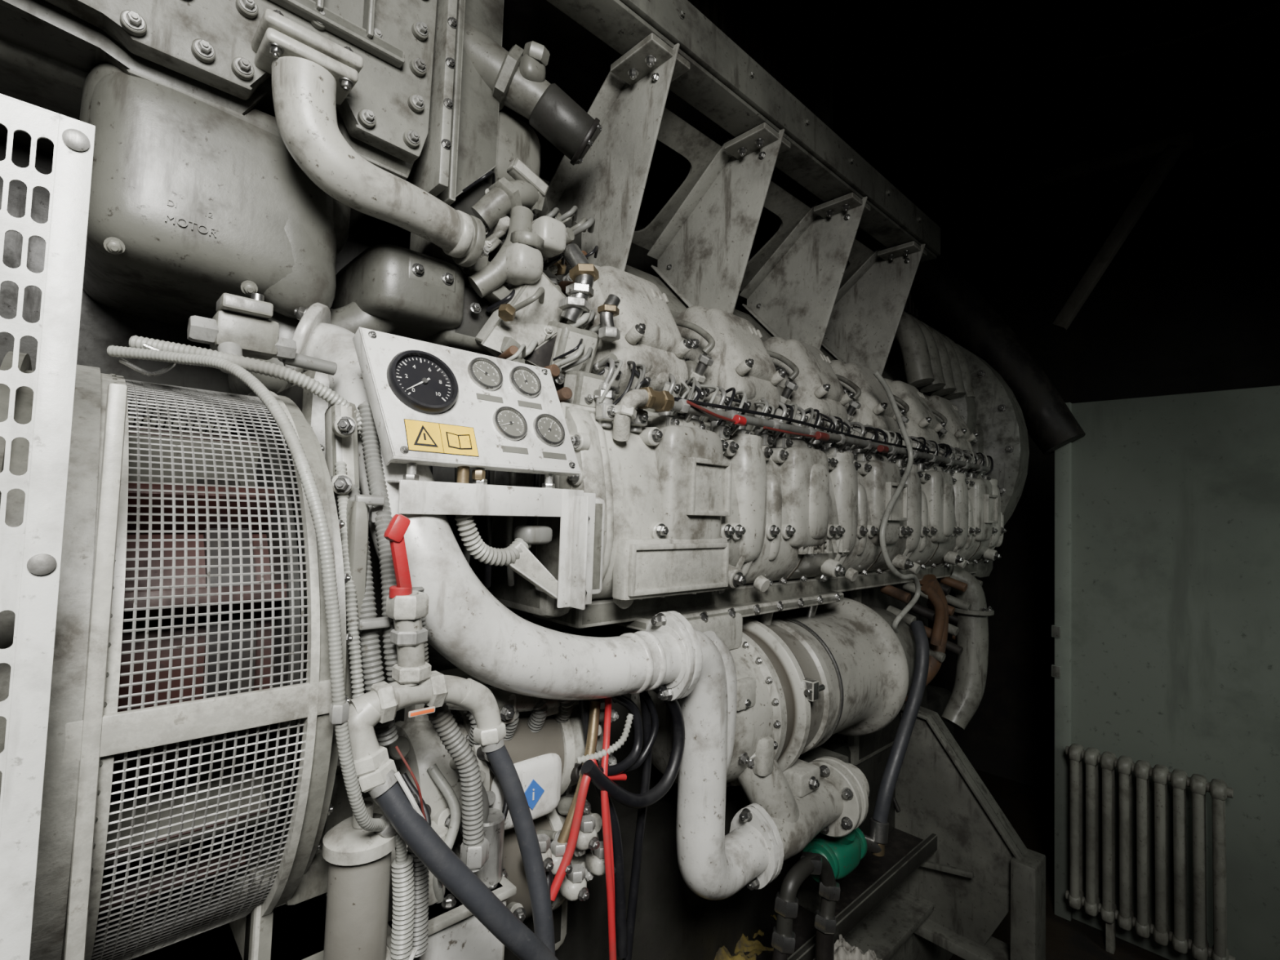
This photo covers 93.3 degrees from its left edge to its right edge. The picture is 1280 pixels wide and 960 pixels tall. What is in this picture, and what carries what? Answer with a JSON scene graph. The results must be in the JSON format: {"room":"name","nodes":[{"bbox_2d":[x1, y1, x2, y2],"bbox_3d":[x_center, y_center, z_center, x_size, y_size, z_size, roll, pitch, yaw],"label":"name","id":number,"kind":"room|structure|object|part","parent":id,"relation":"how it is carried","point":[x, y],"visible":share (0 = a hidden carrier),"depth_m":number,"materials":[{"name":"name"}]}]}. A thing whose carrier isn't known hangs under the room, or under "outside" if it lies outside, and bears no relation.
{"room":"engine room","nodes":[
{"label":"engine room","id":0,"kind":"room"},
{"bbox_2d":[93,768,1168,959],"bbox_3d":[0.389,2.073,1.163,8.400,0.100,7.200,5,-4,-43],"label":"floor","id":1,"kind":"structure","parent":0,"point":[1029,810],"depth_m":2.91,"materials":[{"name":"grey concrete"}]},
{"bbox_2d":[731,702,1045,959],"bbox_3d":[0.218,1.437,1.907,3.700,1.230,1.300,5,-4,-43],"label":"base frame","id":2,"kind":"object","parent":1,"relation":"on","point":[953,866],"visible":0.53,"depth_m":2.30,"materials":[{"name":"metal"}]},
{"bbox_2d":[0,0,1029,959],"bbox_3d":[0.171,0.135,2.211,4.000,2.820,1.508,5,-4,-43],"label":"engine","id":3,"kind":"object","parent":2,"relation":"on","point":[348,166],"depth_m":1.07,"materials":[{"name":"paint"}]},
{"bbox_2d":[0,93,95,959],"bbox_3d":[-0.598,0.296,0.382,0.308,1.206,0.036,5,-4,-43],"label":"panel","id":4,"kind":"object","parent":3,"relation":"attached to","point":[31,552],"visible":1,"depth_m":0.48,"materials":[{"name":"white metal"}]},
{"bbox_3d":[-0.825,0.234,0.768,0.586,0.792,0.790,5,-4,-43],"label":"rotor mesh guard","id":5,"kind":"part","parent":3,"relation":"part of","materials":[{"name":"grey metal"}]},
{"bbox_3d":[-0.585,-0.944,1.090,0.780,0.750,0.235,5,-4,-43],"label":"cooler plate","id":6,"kind":"part","parent":3,"relation":"part of","materials":[{"name":"paint"}]},
{"bbox_3d":[-0.882,-0.721,1.246,1.050,1.300,0.795,5,-4,-43],"label":"gear casing","id":7,"kind":"part","parent":3,"relation":"part of","materials":[{"name":"paint"}]},
{"bbox_2d":[106,293,488,959],"bbox_3d":[-0.440,0.182,0.817,0.420,0.886,0.272,1,-3,13],"label":"conduit","id":8,"kind":"object","parent":3,"relation":"attached to","point":[240,326],"visible":0.84,"depth_m":0.80,"materials":[{"name":"metal"}]},
{"bbox_2d":[347,514,506,792],"bbox_3d":[-0.277,0.213,0.796,0.215,0.334,0.071,5,-4,-43],"label":"pipe tee manifold","id":9,"kind":"object","parent":3,"relation":"attached to","point":[415,683],"visible":0.94,"depth_m":0.77,"materials":[{"name":"paint"}]},
{"bbox_3d":[-0.311,0.098,0.777,0.041,0.108,0.031,5,-4,-43],"label":"red valve handle","id":10,"kind":"part","parent":9,"relation":"part of","materials":[{"name":"plastic"}]},
{"bbox_2d":[368,768,558,959],"bbox_3d":[-0.170,0.610,0.790,0.367,0.500,0.057,3,-3,-26],"label":"hose","id":11,"kind":"object","parent":9,"relation":"attached to","point":[414,829],"visible":1,"depth_m":0.74,"materials":[{"name":"black rubber"}]},
{"bbox_2d":[480,738,555,955],"bbox_3d":[-0.170,0.596,0.834,0.120,0.479,0.046,2,-3,2],"label":"hose","id":12,"kind":"object","parent":9,"relation":"attached to","point":[497,754],"visible":0.94,"depth_m":0.83,"materials":[{"name":"black rubber"}]},
{"bbox_2d":[352,326,604,609],"bbox_3d":[-0.240,-0.001,1.017,0.451,0.427,0.206,5,-4,-43],"label":"panel","id":13,"kind":"object","parent":3,"relation":"attached to","point":[431,404],"visible":0.98,"depth_m":0.97,"materials":[{"name":"white paint"}]},
{"bbox_3d":[-0.268,-0.114,0.985,0.353,0.205,0.120,5,-4,-43],"label":"panel plate","id":14,"kind":"part","parent":13,"relation":"part of","materials":[{"name":"white paint"}]},
{"bbox_2d":[394,684,684,959],"bbox_3d":[-0.170,0.642,0.976,0.125,0.602,0.754,0,-3,34],"label":"bundle","id":15,"kind":"object","parent":3,"relation":"attached to","point":[602,776],"visible":0.91,"depth_m":1.15,"materials":[{"name":"red plastic"}]},
{"bbox_2d":[502,0,940,375],"bbox_3d":[0.652,-1.414,2.343,3.400,2.108,0.612,5,-4,-43],"label":"support frame","id":16,"kind":"object","parent":3,"relation":"on","point":[784,123],"visible":0.8,"depth_m":1.93,"materials":[{"name":"metal"}]},
{"bbox_3d":[0.394,-1.732,1.986,2.000,1.525,0.442,5,-4,-43],"label":"edge rail","id":17,"kind":"part","parent":16,"relation":"part of","materials":[{"name":"grey metal"}]},
{"bbox_3d":[0.359,-0.870,2.137,1.425,0.206,0.346,5,-4,-43],"label":"web plate","id":18,"kind":"part","parent":16,"relation":"part of","materials":[{"name":"grey paint"}]},
{"bbox_2d":[909,239,1085,454],"bbox_3d":[1.774,-0.946,3.437,1.223,1.638,0.311,-1,-4,42],"label":"duct","id":19,"kind":"object","parent":16,"relation":"attached to","point":[939,288],"visible":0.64,"depth_m":3.22,"materials":[{"name":"metal"}]},
{"bbox_3d":[0.782,-0.081,2.029,2.290,0.129,0.078,5,-4,-43],"label":"fuel rail","id":20,"kind":"part","parent":3,"relation":"part of","materials":[{"name":"grey metal"}]},
{"bbox_2d":[771,851,839,959],"bbox_3d":[0.427,1.245,1.582,0.066,0.495,0.369,-1,-4,42],"label":"pipe","id":21,"kind":"object","parent":3,"relation":"attached to","point":[786,904],"visible":1,"depth_m":1.59,"materials":[{"name":"paint"}]},
{"bbox_2d":[802,827,881,882],"bbox_3d":[0.621,1.092,1.839,0.310,0.154,0.121,5,-4,-43],"label":"valve","id":22,"kind":"object","parent":21,"relation":"attached to","point":[844,854],"visible":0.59,"depth_m":1.75,"materials":[{"name":"paint"}]},
{"bbox_2d":[872,370,920,632],"bbox_3d":[0.886,0.092,2.103,0.342,0.935,0.083,5,-4,-43],"label":"wire loop","id":23,"kind":"object","parent":3,"relation":"attached to","point":[910,453],"visible":0.98,"depth_m":2.09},
{"bbox_2d":[868,620,928,857],"bbox_3d":[0.882,0.841,2.029,0.376,0.695,0.091,5,-4,-43],"label":"hose","id":24,"kind":"object","parent":3,"relation":"attached to","point":[878,825],"visible":0.97,"depth_m":1.98,"materials":[{"name":"rubber"}]},
{"bbox_2d":[714,914,881,959],"bbox_3d":[0.233,1.369,1.723,0.886,0.071,0.571,3,-3,-28],"label":"rag","id":25,"kind":"object","parent":2,"relation":"on","point":[843,950],"visible":0.2,"depth_m":1.77,"materials":[{"name":"fabric"}]},
{"bbox_2d":[1065,743,1235,959],"bbox_3d":[2.259,1.717,2.708,0.120,0.885,0.580,5,-4,-43],"label":"radiator","id":26,"kind":"object","parent":1,"relation":"on","point":[1218,789],"visible":1,"depth_m":2.68,"materials":[{"name":"metal"}]},
{"bbox_2d":[1051,385,1279,959],"bbox_3d":[3.322,0.870,1.897,0.160,2.570,3.400,5,-4,-43],"label":"wall","id":27,"kind":"structure","parent":1,"relation":"on","point":[1166,629],"depth_m":2.76,"materials":[{"name":"paint"}]},
{"bbox_2d":[501,0,1279,262],"bbox_3d":[0.546,-2.569,1.387,8.400,0.100,7.200,5,-4,-43],"label":"ceiling","id":28,"kind":"structure","parent":0,"point":[978,134],"depth_m":3.57,"materials":[{"name":"black"}]},
{"bbox_2d":[940,0,1279,245],"bbox_3d":[2.598,-1.956,3.048,0.794,0.694,3.204,5,-4,-43],"label":"ceiling beams","id":29,"kind":"structure","parent":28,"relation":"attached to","point":[1265,131],"depth_m":3.15,"materials":[{"name":"metal"}]},
{"bbox_2d":[951,131,1193,329],"bbox_3d":[2.197,-1.223,3.172,0.060,0.884,1.053,5,-4,-43],"label":"brace","id":30,"kind":"object","parent":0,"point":[1168,150],"visible":1,"depth_m":3.02,"materials":[{"name":"paint"}]},
{"bbox_2d":[916,109,1279,793],"bbox_3d":[3.510,-0.010,4.088,0.100,4.550,7.100,5,-4,-43],"label":"wall","id":31,"kind":"structure","parent":0,"point":[1188,302],"depth_m":4.35,"materials":[{"name":"grey paint"}]}
]}

